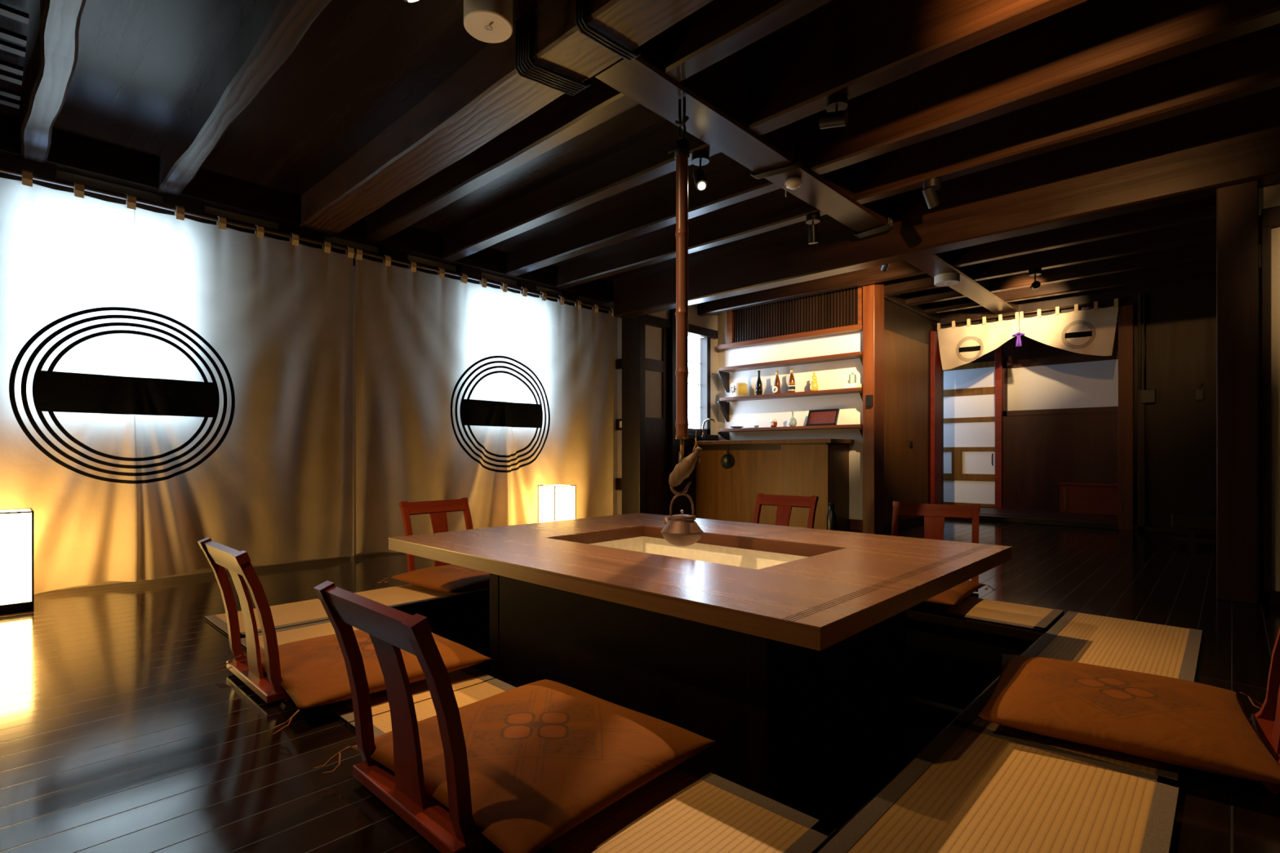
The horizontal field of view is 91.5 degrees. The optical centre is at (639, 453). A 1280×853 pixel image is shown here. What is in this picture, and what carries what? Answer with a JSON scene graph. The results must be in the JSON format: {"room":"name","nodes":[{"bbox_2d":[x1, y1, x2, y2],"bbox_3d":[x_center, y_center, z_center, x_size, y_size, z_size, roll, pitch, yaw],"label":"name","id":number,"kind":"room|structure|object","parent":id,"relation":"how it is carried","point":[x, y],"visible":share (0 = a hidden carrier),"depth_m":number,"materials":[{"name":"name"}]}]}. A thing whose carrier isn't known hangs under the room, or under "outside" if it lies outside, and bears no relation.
{"room":"japanese restaurant","nodes":[
{"label":"japanese restaurant","id":0,"kind":"room"},
{"bbox_2d":[52,169,617,591],"bbox_3d":[-2.602,-0.540,4.827,0.180,2.720,6.620,0,0,43],"label":"wall","id":1,"kind":"structure","parent":0,"point":[61,175],"depth_m":5.01,"materials":[{"name":"beige paint"}]},
{"bbox_2d":[0,166,612,311],"bbox_3d":[-2.283,-1.578,4.786,0.028,0.033,5.800,0,0,43],"label":"curtain rod","id":2,"kind":"object","parent":1,"relation":"attached to","point":[7,171],"visible":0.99,"depth_m":4.33,"materials":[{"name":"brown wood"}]},
{"bbox_2d":[0,168,354,594],"bbox_3d":[-3.165,-0.399,3.830,0.166,2.412,2.760,0,0,43],"label":"curtain","id":3,"kind":"object","parent":2,"relation":"hanging from","point":[169,384],"visible":0.97,"depth_m":3.97,"materials":[{"name":"fabric"}]},
{"bbox_2d":[354,248,613,554],"bbox_3d":[-1.247,-0.389,5.867,0.197,2.394,2.805,0,0,43],"label":"curtain","id":4,"kind":"object","parent":2,"relation":"hanging from","point":[486,396],"visible":0.94,"depth_m":5.60,"materials":[{"name":"fabric"}]},
{"bbox_2d":[0,114,613,313],"bbox_3d":[-2.552,-1.705,4.662,0.120,0.390,6.450,0,0,43],"label":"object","id":5,"kind":"structure","parent":1,"relation":"attached to","point":[68,153],"depth_m":4.30,"materials":[{"name":"brown wood"}]},
{"bbox_2d":[0,0,842,283],"bbox_3d":[1.620,-2.040,4.322,7.000,0.280,11.700,0,0,43],"label":"ceiling","id":6,"kind":"structure","parent":0,"point":[142,66],"depth_m":3.30,"materials":[{"name":"wood"}]},
{"bbox_2d":[20,0,86,163],"bbox_3d":[-1.125,-1.901,1.357,6.700,0.418,0.148,0,0,43],"label":"joist","id":7,"kind":"object","parent":6,"relation":"attached to","point":[55,53],"visible":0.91,"depth_m":2.84,"materials":[{"name":"brown wood"}]},
{"bbox_2d":[0,3,28,108],"bbox_3d":[-3.069,-1.790,2.657,0.970,0.020,0.630,0,0,43],"label":"lattice","id":8,"kind":"object","parent":7,"relation":"attached to","point":[6,11],"visible":1,"depth_m":2.76,"materials":[{"name":"brown wood"}]},
{"bbox_2d":[156,0,331,195],"bbox_3d":[-0.690,-1.902,1.815,6.700,0.416,0.141,0,0,43],"label":"joist","id":9,"kind":"object","parent":6,"relation":"attached to","point":[272,30],"visible":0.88,"depth_m":2.90,"materials":[{"name":"brown wood"}]},
{"bbox_2d":[463,0,512,43],"bbox_3d":[-0.614,-1.810,2.527,0.194,0.179,0.194,0,0,43],"label":"ceiling lamp","id":10,"kind":"object","parent":6,"relation":"attached to","point":[491,21],"visible":1,"depth_m":2.49,"materials":[{"name":"white plastic"}]},
{"bbox_2d":[298,0,712,237],"bbox_3d":[-0.063,-1.896,2.476,6.700,0.428,0.279,0,0,43],"label":"tie beam","id":11,"kind":"structure","parent":6,"relation":"attached to","point":[486,96],"depth_m":3.08,"materials":[{"name":"brown wood"}]},
{"bbox_2d":[514,8,591,95],"bbox_3d":[-0.384,-1.773,2.780,0.338,0.233,0.112,0,0,-36],"label":"binding","id":12,"kind":"object","parent":11,"relation":"attached to","point":[535,73],"visible":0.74,"depth_m":2.72,"materials":[{"name":"metal"}]},
{"bbox_2d":[574,0,641,61],"bbox_3d":[-0.124,-1.773,2.534,0.320,0.234,0.052,0,0,-43],"label":"binding","id":13,"kind":"object","parent":11,"relation":"attached to","point":[589,32],"visible":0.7,"depth_m":2.49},
{"bbox_2d":[360,0,831,245],"bbox_3d":[0.205,-1.904,2.759,6.700,0.412,0.128,0,0,43],"label":"joist","id":14,"kind":"object","parent":6,"relation":"attached to","point":[719,28],"visible":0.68,"depth_m":3.20,"materials":[{"name":"brown wood"}]},
{"bbox_2d":[435,0,1087,263],"bbox_3d":[0.663,-1.904,3.241,6.700,0.413,0.139,0,0,43],"label":"joist","id":15,"kind":"object","parent":6,"relation":"attached to","point":[854,48],"visible":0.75,"depth_m":3.00,"materials":[{"name":"brown wood"}]},
{"bbox_2d":[691,149,709,191],"bbox_3d":[0.340,-1.594,3.542,0.116,0.211,0.107,0,0,43],"label":"ceiling spotlight","id":16,"kind":"object","parent":15,"relation":"attached to","point":[700,157],"visible":1,"depth_m":3.51,"materials":[{"name":"black paint"}]},
{"bbox_2d":[818,92,848,128],"bbox_3d":[0.930,-1.630,2.991,0.133,0.140,0.100,0,0,43],"label":"ceiling spotlight","id":17,"kind":"object","parent":15,"relation":"attached to","point":[836,103],"visible":1,"depth_m":2.96,"materials":[{"name":"black paint"}]},
{"bbox_2d":[593,31,1018,314],"bbox_3d":[2.137,-1.897,5.096,0.251,0.426,6.565,0,0,43],"label":"girder","id":18,"kind":"object","parent":6,"relation":"attached to","point":[716,95],"visible":0.53,"depth_m":3.38,"materials":[{"name":"brown wood"}]},
{"bbox_2d":[667,96,702,495],"bbox_3d":[0.213,-0.741,2.950,0.160,1.878,0.084,0,0,-4],"label":"hanger","id":19,"kind":"object","parent":18,"relation":"hanging from","point":[682,470],"visible":1,"depth_m":2.92,"materials":[{"name":"brown wood"}]},
{"bbox_2d":[661,493,702,546],"bbox_3d":[0.199,0.310,2.948,0.200,0.250,0.200,0,0,-1],"label":"kettle","id":20,"kind":"object","parent":19,"relation":"hanging from","point":[682,530],"visible":1,"depth_m":2.89,"materials":[{"name":"orange metal"}]},
{"bbox_2d":[750,145,802,178],"bbox_3d":[0.807,-1.722,3.697,0.308,0.116,0.063,0,0,33],"label":"binding","id":21,"kind":"object","parent":18,"relation":"attached to","point":[798,164],"visible":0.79,"depth_m":3.66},
{"bbox_2d":[784,177,802,196],"bbox_3d":[0.943,-1.633,3.834,0.104,0.105,0.103,0,0,43],"label":"smoke detector","id":22,"kind":"object","parent":18,"relation":"attached to","point":[792,183],"visible":1,"depth_m":3.81,"materials":[{"name":"white plastic"}]},
{"bbox_2d":[853,209,893,238],"bbox_3d":[1.754,-1.722,4.695,0.084,0.116,0.309,0,0,-38],"label":"binding","id":23,"kind":"object","parent":18,"relation":"attached to","point":[890,214],"visible":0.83,"depth_m":4.64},
{"bbox_2d":[933,272,959,286],"bbox_3d":[2.905,-1.645,5.901,0.220,0.078,0.220,0,0,43],"label":"emergency light","id":24,"kind":"object","parent":18,"relation":"attached to","point":[946,279],"visible":1,"depth_m":5.83,"materials":[{"name":"white plastic"}]},
{"bbox_2d":[499,0,1279,278],"bbox_3d":[1.119,-1.904,3.722,6.700,0.412,0.132,0,0,43],"label":"joist","id":25,"kind":"object","parent":6,"relation":"attached to","point":[1089,42],"visible":0.69,"depth_m":3.10,"materials":[{"name":"brown wood"}]},
{"bbox_2d":[551,22,1279,290],"bbox_3d":[1.543,-1.904,4.168,6.700,0.412,0.124,0,0,43],"label":"joist","id":26,"kind":"object","parent":6,"relation":"attached to","point":[1249,64],"visible":0.67,"depth_m":3.51,"materials":[{"name":"brown wood"}]},
{"bbox_2d":[805,213,820,244],"bbox_3d":[1.234,-1.600,4.453,0.100,0.200,0.100,0,0,43],"label":"ceiling spotlight","id":27,"kind":"object","parent":26,"relation":"attached to","point":[812,219],"visible":1,"depth_m":4.42,"materials":[{"name":"black paint"}]},
{"bbox_2d":[921,177,940,208],"bbox_3d":[1.816,-1.617,3.890,0.100,0.166,0.124,0,0,43],"label":"ceiling spotlight","id":28,"kind":"object","parent":26,"relation":"attached to","point":[931,186],"visible":1,"depth_m":3.87,"materials":[{"name":"black paint"}]},
{"bbox_2d":[697,195,1216,315],"bbox_3d":[2.988,-1.904,5.546,6.500,0.412,0.109,0,0,43],"label":"joist","id":29,"kind":"object","parent":6,"relation":"attached to","point":[1203,208],"visible":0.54,"depth_m":5.33,"materials":[{"name":"brown wood"}]},
{"bbox_2d":[881,217,1216,296],"bbox_3d":[4.140,-1.904,5.307,4.500,0.412,0.108,0,0,43],"label":"joist","id":30,"kind":"object","parent":6,"relation":"attached to","point":[1205,230],"visible":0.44,"depth_m":5.49,"materials":[{"name":"brown wood"}]},
{"bbox_2d":[1028,268,1041,290],"bbox_3d":[3.649,-1.606,5.757,0.100,0.187,0.127,0,0,25],"label":"ceiling spotlight","id":31,"kind":"object","parent":30,"relation":"attached to","point":[1035,285],"visible":1,"depth_m":5.73,"materials":[{"name":"black paint"}]},
{"bbox_2d":[899,239,1216,306],"bbox_3d":[4.554,-1.904,5.743,4.500,0.412,0.108,0,0,43],"label":"joist","id":32,"kind":"object","parent":6,"relation":"attached to","point":[1204,250],"visible":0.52,"depth_m":5.95,"materials":[{"name":"brown wood"}]},
{"bbox_2d":[918,257,1216,314],"bbox_3d":[4.966,-1.904,6.177,4.500,0.412,0.109,0,0,43],"label":"joist","id":33,"kind":"object","parent":6,"relation":"attached to","point":[1203,266],"visible":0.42,"depth_m":6.39,"materials":[{"name":"brown wood"}]},
{"bbox_2d":[617,317,622,515],"bbox_3d":[-0.130,-0.540,7.141,0.220,2.720,0.140,0,0,43],"label":"wall","id":34,"kind":"structure","parent":0,"point":[619,319],"depth_m":7.15,"materials":[{"name":"beige paint"}]},
{"bbox_2d":[615,358,622,489],"bbox_3d":[-0.200,-0.335,7.096,0.180,1.490,0.040,0,0,43],"label":"trim","id":35,"kind":"structure","parent":34,"relation":"attached to","point":[618,362],"depth_m":7.11,"materials":[{"name":"brown wood"}]},
{"bbox_2d":[0,518,1279,852],"bbox_3d":[1.069,1.145,3.742,7.000,0.650,10.100,0,0,43],"label":"floor","id":36,"kind":"structure","parent":0,"point":[121,731],"depth_m":2.12,"materials":[{"name":"brown wood"}]},
{"bbox_2d":[0,507,34,614],"bbox_3d":[-3.353,0.560,3.258,0.258,0.520,0.258,0,0,43],"label":"lantern","id":37,"kind":"object","parent":36,"relation":"on","point":[16,525],"visible":1,"depth_m":3.22,"materials":[{"name":"beige paper"}]},
{"bbox_2d":[197,537,290,703],"bbox_3d":[-1.280,0.561,2.268,0.494,0.507,0.451,0,0,43],"label":"chair","id":38,"kind":"object","parent":36,"relation":"on","point":[267,686],"visible":0.79,"depth_m":2.14,"materials":[{"name":"paint"}]},
{"bbox_2d":[214,629,493,735],"bbox_3d":[-1.039,0.746,2.278,0.726,0.093,0.760,0,0,-45],"label":"seat cushion","id":39,"kind":"object","parent":38,"relation":"on","point":[313,672],"visible":0.53,"depth_m":2.12,"materials":[{"name":"fabric"}]},
{"bbox_2d":[204,583,489,636],"bbox_3d":[-1.365,0.813,3.574,0.496,0.013,1.791,0,0,43],"label":"mat","id":40,"kind":"object","parent":36,"relation":"on","point":[308,611],"visible":0.34,"depth_m":3.33,"materials":[{"name":"wicker"}]},
{"bbox_2d":[240,619,493,725],"bbox_3d":[-1.154,0.813,2.491,1.252,0.013,0.511,0,0,43],"label":"mat","id":41,"kind":"object","parent":36,"relation":"on","point":[468,677],"visible":0.31,"depth_m":2.22,"materials":[{"name":"wicker"}]},
{"bbox_2d":[313,580,488,852],"bbox_3d":[-0.446,0.561,1.484,0.494,0.507,0.451,0,0,43],"label":"chair","id":42,"kind":"object","parent":36,"relation":"on","point":[453,829],"visible":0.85,"depth_m":1.35,"materials":[{"name":"paint"}]},
{"bbox_2d":[314,678,719,852],"bbox_3d":[-0.294,0.746,1.584,0.760,0.093,0.726,0,0,41],"label":"seat cushion","id":43,"kind":"object","parent":42,"relation":"on","point":[545,757],"visible":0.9,"depth_m":1.48,"materials":[{"name":"fabric"}]},
{"bbox_2d":[399,497,473,572],"bbox_3d":[-1.224,0.561,4.065,0.451,0.507,0.494,0,0,40],"label":"chair","id":44,"kind":"object","parent":36,"relation":"on","point":[437,510],"visible":0.38,"depth_m":4.14,"materials":[{"name":"paint"}]},
{"bbox_2d":[377,564,489,592],"bbox_3d":[-1.085,0.746,3.880,0.726,0.093,0.760,0,0,39],"label":"seat cushion","id":45,"kind":"object","parent":44,"relation":"on","point":[451,578],"visible":0.59,"depth_m":3.62,"materials":[{"name":"fabric"}]},
{"bbox_2d":[537,484,576,522],"bbox_3d":[-0.793,0.560,5.956,0.258,0.520,0.258,0,0,43],"label":"lantern","id":46,"kind":"object","parent":36,"relation":"on","point":[556,502],"visible":0.52,"depth_m":5.88,"materials":[{"name":"beige paper"}]},
{"bbox_2d":[350,678,837,852],"bbox_3d":[-0.222,0.813,1.607,1.302,0.013,0.511,0,0,43],"label":"mat","id":47,"kind":"object","parent":36,"relation":"on","point":[687,808],"visible":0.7,"depth_m":1.37,"materials":[{"name":"wicker"}]},
{"bbox_2d":[622,314,645,514],"bbox_3d":[-0.073,-0.440,6.896,0.280,2.520,0.095,0,0,43],"label":"post","id":48,"kind":"object","parent":36,"relation":"on","point":[633,329],"visible":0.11,"depth_m":6.83,"materials":[{"name":"brown wood"}]},
{"bbox_2d":[387,512,1012,830],"bbox_3d":[0.211,0.920,2.970,2.338,1.001,1.810,0,0,43],"label":"table","id":49,"kind":"object","parent":36,"relation":"on","point":[783,647],"visible":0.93,"depth_m":2.35,"materials":[{"name":"brown wood"}]},
{"bbox_2d":[396,591,1044,832],"bbox_3d":[0.196,0.841,2.990,2.608,0.038,2.064,0,0,43],"label":"trim","id":50,"kind":"structure","parent":36,"relation":"attached to","point":[1014,633],"depth_m":3.07,"materials":[{"name":"brown wood"}]},
{"bbox_2d":[692,438,853,531],"bbox_3d":[1.462,0.334,7.119,1.800,0.972,0.540,0,0,43],"label":"bar counter","id":51,"kind":"object","parent":36,"relation":"on","point":[783,467],"depth_m":6.86,"materials":[{"name":"brown wood"}]},
{"bbox_2d":[720,445,733,468],"bbox_3d":[1.012,0.042,7.241,0.170,0.264,0.022,0,0,43],"label":"frying pan","id":52,"kind":"object","parent":51,"relation":"hanging from","point":[726,460],"visible":1,"depth_m":7.25,"materials":[{"name":"black paint"}]},
{"bbox_2d":[692,438,853,444],"bbox_3d":[1.462,-0.131,7.119,1.800,0.042,0.540,0,0,44],"label":"countertop","id":53,"kind":"structure","parent":51,"relation":"on","point":[829,441],"depth_m":6.75,"materials":[{"name":"brown wood"}]},
{"bbox_2d":[752,493,818,528],"bbox_3d":[0.977,0.561,4.568,0.494,0.507,0.451,0,0,42],"label":"chair","id":54,"kind":"object","parent":36,"relation":"on","point":[784,504],"visible":0.33,"depth_m":4.67,"materials":[{"name":"paint"}]},
{"bbox_2d":[826,502,836,530],"bbox_3d":[1.936,0.655,6.297,0.100,0.330,0.100,0,0,43],"label":"flask","id":55,"kind":"object","parent":36,"relation":"on","point":[831,515],"visible":0.77,"depth_m":6.26,"materials":[{"name":"paint"}]},
{"bbox_2d":[862,282,884,533],"bbox_3d":[2.428,-0.480,6.484,0.125,2.600,0.250,0,0,43],"label":"post","id":56,"kind":"object","parent":36,"relation":"on","point":[873,294],"visible":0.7,"depth_m":6.41,"materials":[{"name":"brown wood"}]},
{"bbox_2d":[891,501,980,599],"bbox_3d":[1.743,0.561,3.734,0.494,0.507,0.451,0,0,32],"label":"chair","id":57,"kind":"object","parent":36,"relation":"on","point":[935,516],"visible":0.41,"depth_m":3.86,"materials":[{"name":"paint"}]},
{"bbox_2d":[919,580,995,605],"bbox_3d":[1.537,0.746,3.584,0.760,0.093,0.726,0,0,41],"label":"seat cushion","id":58,"kind":"object","parent":57,"relation":"on","point":[953,596],"visible":0.2,"depth_m":3.23,"materials":[{"name":"fabric"}]},
{"bbox_2d":[906,596,1063,632],"bbox_3d":[1.300,0.813,3.713,1.971,0.013,0.492,0,0,43],"label":"mat","id":59,"kind":"object","parent":36,"relation":"on","point":[1037,619],"visible":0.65,"depth_m":3.15,"materials":[{"name":"wicker"}]},
{"bbox_2d":[817,720,1180,852],"bbox_3d":[0.705,0.813,1.251,0.516,0.013,1.271,0,0,43],"label":"mat","id":60,"kind":"object","parent":36,"relation":"on","point":[974,788],"visible":1,"depth_m":1.43,"materials":[{"name":"wicker"}]},
{"bbox_2d":[955,610,1202,781],"bbox_3d":[1.765,0.813,2.372,0.511,0.013,1.800,0,0,43],"label":"mat","id":61,"kind":"object","parent":36,"relation":"on","point":[1166,651],"visible":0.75,"depth_m":2.52,"materials":[{"name":"wicker"}]},
{"bbox_2d":[1171,511,1216,542],"bbox_3d":[5.509,0.698,5.856,0.770,0.245,0.320,0,0,43],"label":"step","id":62,"kind":"structure","parent":36,"relation":"on","point":[1192,521],"depth_m":5.92,"materials":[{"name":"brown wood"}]},
{"bbox_2d":[1216,179,1258,604],"bbox_3d":[3.347,-0.335,3.496,0.168,2.310,0.160,0,0,43],"label":"square post","id":63,"kind":"object","parent":36,"relation":"on","point":[1237,204],"visible":1,"depth_m":3.43,"materials":[{"name":"brown wood"}]},
{"bbox_2d":[613,86,1279,319],"bbox_3d":[2.125,-1.799,4.615,6.470,0.623,0.193,0,0,43],"label":"lintel beam","id":64,"kind":"structure","parent":63,"relation":"on","point":[1188,156],"depth_m":4.12,"materials":[{"name":"brown wood"}]},
{"bbox_2d":[1248,627,1279,795],"bbox_3d":[1.618,0.561,1.726,0.451,0.507,0.494,0,0,42],"label":"chair","id":65,"kind":"object","parent":36,"relation":"on","point":[1266,722],"visible":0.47,"depth_m":1.80,"materials":[{"name":"paint"}]},
{"bbox_2d":[975,653,1279,784],"bbox_3d":[1.453,0.746,1.847,0.726,0.093,0.760,0,0,35],"label":"seat cushion","id":66,"kind":"object","parent":65,"relation":"on","point":[1177,722],"visible":0.99,"depth_m":1.72,"materials":[{"name":"fabric"}]},
{"bbox_2d":[648,303,718,514],"bbox_3d":[0.458,-0.540,7.492,0.150,2.720,1.500,0,0,43],"label":"wall","id":67,"kind":"structure","parent":0,"point":[711,321],"depth_m":7.85,"materials":[{"name":"beige paint"}]},
{"bbox_2d":[645,323,668,515],"bbox_3d":[0.143,-0.330,7.102,0.050,2.300,0.500,0,0,43],"label":"door","id":68,"kind":"structure","parent":67,"relation":"in","point":[656,337],"depth_m":7.13,"materials":[{"name":"brown wood"}]},
{"bbox_2d":[645,308,719,515],"bbox_3d":[0.506,-0.440,7.412,0.070,2.520,1.450,0,0,43],"label":"trim","id":69,"kind":"structure","parent":67,"relation":"attached to","point":[680,503],"depth_m":7.25,"materials":[{"name":"brown wood"}]},
{"bbox_2d":[688,324,718,439],"bbox_3d":[0.701,-0.865,7.675,0.170,1.370,0.660,0,0,43],"label":"window","id":70,"kind":"structure","parent":67,"relation":"in","point":[700,347],"depth_m":7.76,"materials":[{"name":"white paper"}]},
{"bbox_2d":[718,288,862,519],"bbox_3d":[1.718,-0.540,7.331,2.200,2.720,0.100,0,0,43],"label":"wall","id":71,"kind":"structure","parent":0,"point":[833,375],"depth_m":7.15,"materials":[{"name":"white paint"}]},
{"bbox_2d":[716,285,862,350],"bbox_3d":[1.697,-1.552,7.192,1.900,0.495,0.130,0,0,43],"label":"transom","id":72,"kind":"object","parent":71,"relation":"attached to","point":[838,312],"visible":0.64,"depth_m":7.09,"materials":[{"name":"brown wood"}]},
{"bbox_2d":[717,351,862,392],"bbox_3d":[1.689,-0.912,7.129,1.835,0.285,0.228,0,0,43],"label":"wall shelf","id":73,"kind":"object","parent":71,"relation":"attached to","point":[724,376],"visible":0.73,"depth_m":7.09,"materials":[{"name":"brown wood"}]},
{"bbox_2d":[717,386,862,422],"bbox_3d":[1.689,-0.542,7.129,1.835,0.285,0.228,0,0,43],"label":"wall shelf","id":74,"kind":"object","parent":71,"relation":"attached to","point":[724,406],"visible":0.74,"depth_m":7.09,"materials":[{"name":"brown wood"}]},
{"bbox_2d":[729,382,747,396],"bbox_3d":[1.196,-0.771,7.549,0.208,0.172,0.208,0,0,43],"label":"jar","id":75,"kind":"object","parent":74,"relation":"on","point":[737,388],"visible":0.87,"depth_m":7.46,"materials":[{"name":"white"}]},
{"bbox_2d":[755,370,762,395],"bbox_3d":[1.403,-0.833,7.354,0.081,0.296,0.081,0,0,43],"label":"bottle","id":76,"kind":"object","parent":74,"relation":"on","point":[758,389],"visible":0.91,"depth_m":7.33,"materials":[{"name":"black glass"}]},
{"bbox_2d":[772,370,780,393],"bbox_3d":[1.575,-0.819,7.180,0.074,0.268,0.090,0,0,43],"label":"bottle","id":77,"kind":"object","parent":74,"relation":"on","point":[776,388],"visible":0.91,"depth_m":7.16,"materials":[{"name":"brown glass"}]},
{"bbox_2d":[788,368,795,392],"bbox_3d":[1.717,-0.824,7.056,0.078,0.278,0.078,0,0,43],"label":"bottle","id":78,"kind":"object","parent":74,"relation":"on","point":[791,380],"visible":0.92,"depth_m":7.03,"materials":[{"name":"brown glass"}]},
{"bbox_2d":[809,372,818,391],"bbox_3d":[1.917,-0.791,6.865,0.092,0.213,0.092,0,0,43],"label":"bottle","id":79,"kind":"object","parent":74,"relation":"on","point":[814,386],"visible":0.98,"depth_m":6.84,"materials":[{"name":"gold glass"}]},
{"bbox_2d":[717,424,862,439],"bbox_3d":[1.689,-0.163,7.129,1.835,0.285,0.228,0,0,43],"label":"wall shelf","id":80,"kind":"object","parent":71,"relation":"attached to","point":[724,433],"visible":0.74,"depth_m":7.03,"materials":[{"name":"brown wood"}]},
{"bbox_2d":[805,408,839,426],"bbox_3d":[2.002,-0.396,6.839,0.350,0.184,0.100,0,0,43],"label":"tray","id":81,"kind":"object","parent":80,"relation":"on","point":[824,416],"visible":0.88,"depth_m":6.83,"materials":[{"name":"black paint"}]},
{"bbox_2d":[848,519,862,531],"bbox_3d":[2.195,0.762,6.788,0.640,0.115,0.030,0,0,43],"label":"baseboard","id":82,"kind":"structure","parent":71,"relation":"attached to","point":[853,524],"depth_m":6.67,"materials":[{"name":"brown wood"}]},
{"bbox_2d":[884,299,937,528],"bbox_3d":[3.096,-0.465,7.367,0.150,2.570,1.950,0,0,43],"label":"wall","id":83,"kind":"structure","parent":0,"point":[899,320],"depth_m":7.44,"materials":[{"name":"brown wood"}]},
{"bbox_2d":[884,328,928,524],"bbox_3d":[3.047,-0.295,7.179,0.038,2.110,1.490,0,0,43],"label":"door","id":84,"kind":"structure","parent":83,"relation":"in","point":[905,358],"depth_m":7.15,"materials":[{"name":"brown wood"}]},
{"bbox_2d":[884,294,939,322],"bbox_3d":[3.097,-1.722,7.331,0.200,0.085,1.900,0,0,43],"label":"trim","id":85,"kind":"structure","parent":83,"relation":"attached to","point":[896,300],"depth_m":7.28,"materials":[{"name":"brown wood"}]},
{"bbox_2d":[930,330,941,504],"bbox_3d":[3.754,-0.360,7.915,0.050,2.360,0.250,0,0,43],"label":"trim","id":86,"kind":"structure","parent":83,"relation":"attached to","point":[935,361],"depth_m":7.84,"materials":[{"name":"red paint"}]},
{"bbox_2d":[934,298,1123,325],"bbox_3d":[4.439,-1.638,7.278,1.900,0.021,0.022,0,0,43],"label":"curtain rod","id":87,"kind":"object","parent":83,"relation":"attached to","point":[1119,300],"visible":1,"depth_m":7.17,"materials":[{"name":"brown wood"}]},
{"bbox_2d":[937,311,1019,369],"bbox_3d":[4.101,-1.355,7.599,0.907,0.600,0.047,0,0,43],"label":"curtain","id":88,"kind":"object","parent":87,"relation":"hanging from","point":[958,346],"visible":1,"depth_m":7.65,"materials":[{"name":"fabric"}]},
{"bbox_2d":[1019,298,1118,355],"bbox_3d":[4.766,-1.355,6.963,0.922,0.600,0.047,0,0,43],"label":"curtain","id":89,"kind":"object","parent":87,"relation":"hanging from","point":[1089,331],"visible":1,"depth_m":6.89,"materials":[{"name":"fabric"}]},
{"bbox_2d":[968,321,1118,363],"bbox_3d":[5.022,-0.540,8.124,4.500,2.720,1.500,0,0,43],"label":"wall","id":90,"kind":"structure","parent":0,"point":[1030,348],"depth_m":8.58,"materials":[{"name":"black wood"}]},
{"bbox_2d":[943,360,995,506],"bbox_3d":[4.674,-0.275,9.014,0.970,2.050,0.088,0,0,43],"label":"door","id":91,"kind":"structure","parent":90,"relation":"in","point":[969,388],"depth_m":8.97,"materials":[{"name":"paper"}]},
{"bbox_2d":[995,346,1004,508],"bbox_3d":[4.992,-0.360,8.663,0.085,2.240,0.120,0,0,43],"label":"trim","id":92,"kind":"structure","parent":90,"relation":"attached to","point":[999,352],"depth_m":8.62,"materials":[{"name":"red paint"}]},
{"bbox_2d":[1002,351,1118,511],"bbox_3d":[5.762,-0.260,7.960,2.000,2.040,0.080,0,0,43],"label":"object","id":93,"kind":"structure","parent":90,"relation":"in","point":[1060,413],"depth_m":8.22,"materials":[{"name":"wood"}]},
{"bbox_2d":[979,506,1118,522],"bbox_3d":[4.958,0.787,8.130,4.400,0.066,1.380,0,0,43],"label":"floor","id":94,"kind":"structure","parent":0,"point":[984,510],"depth_m":7.71,"materials":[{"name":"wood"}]},
{"bbox_2d":[1056,481,1118,515],"bbox_3d":[5.869,0.562,7.659,1.230,0.384,0.250,0,0,43],"label":"chest","id":95,"kind":"object","parent":94,"relation":"on","point":[1086,498],"visible":0.47,"depth_m":7.78,"materials":[{"name":"red paint"}]},
{"bbox_2d":[936,271,1216,527],"bbox_3d":[5.433,-0.655,6.597,4.600,2.950,0.150,0,0,43],"label":"wall","id":96,"kind":"structure","parent":0,"point":[1180,428],"depth_m":6.44,"materials":[{"name":"brown wood"}]},
{"bbox_2d":[951,514,1216,536],"bbox_3d":[5.495,0.789,6.517,4.400,0.062,0.220,0,0,43],"label":"trim","id":97,"kind":"structure","parent":96,"relation":"attached to","point":[1014,519],"depth_m":6.94,"materials":[{"name":"brown wood"}]},
{"bbox_2d":[1118,304,1133,531],"bbox_3d":[5.249,-0.380,6.723,0.130,2.400,0.220,0,0,43],"label":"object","id":98,"kind":"structure","parent":96,"relation":"attached to","point":[1126,313],"depth_m":6.64,"materials":[{"name":"brown wood"}]},
{"bbox_2d":[1137,293,1145,531],"bbox_3d":[5.302,-0.430,6.590,0.060,2.500,0.060,0,0,43],"label":"trim","id":99,"kind":"structure","parent":96,"relation":"attached to","point":[1141,406],"depth_m":6.57,"materials":[{"name":"brown wood"}]},
{"bbox_2d":[1138,293,1146,389],"bbox_3d":[5.278,-1.170,6.551,0.060,1.020,0.024,0,0,43],"label":"conduit pipe","id":100,"kind":"object","parent":96,"relation":"attached to","point":[1144,294],"visible":1,"depth_m":6.54,"materials":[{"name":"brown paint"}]},
{"bbox_2d":[1140,389,1155,403],"bbox_3d":[5.325,-0.600,6.534,0.120,0.140,0.090,0,0,43],"label":"box","id":101,"kind":"object","parent":96,"relation":"attached to","point":[1147,396],"visible":1,"depth_m":6.50,"materials":[{"name":"grey paint"}]},
{"bbox_2d":[1195,382,1204,399],"bbox_3d":[5.634,-0.627,6.275,0.064,0.174,0.040,0,0,43],"label":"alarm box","id":102,"kind":"object","parent":96,"relation":"attached to","point":[1199,393],"visible":1,"depth_m":6.26,"materials":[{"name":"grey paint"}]},
{"bbox_2d":[1258,182,1279,600],"bbox_3d":[4.062,-0.640,2.973,1.600,2.920,0.095,0,0,43],"label":"wall panel","id":103,"kind":"object","parent":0,"point":[1268,194],"depth_m":3.48,"materials":[{"name":"beige paint"}]},
{"bbox_2d":[1258,205,1279,606],"bbox_3d":[3.842,-0.258,3.026,1.192,2.155,0.130,0,0,43],"label":"door","id":104,"kind":"structure","parent":103,"relation":"attached to","point":[1269,247],"depth_m":3.38,"materials":[{"name":"brown wood"}]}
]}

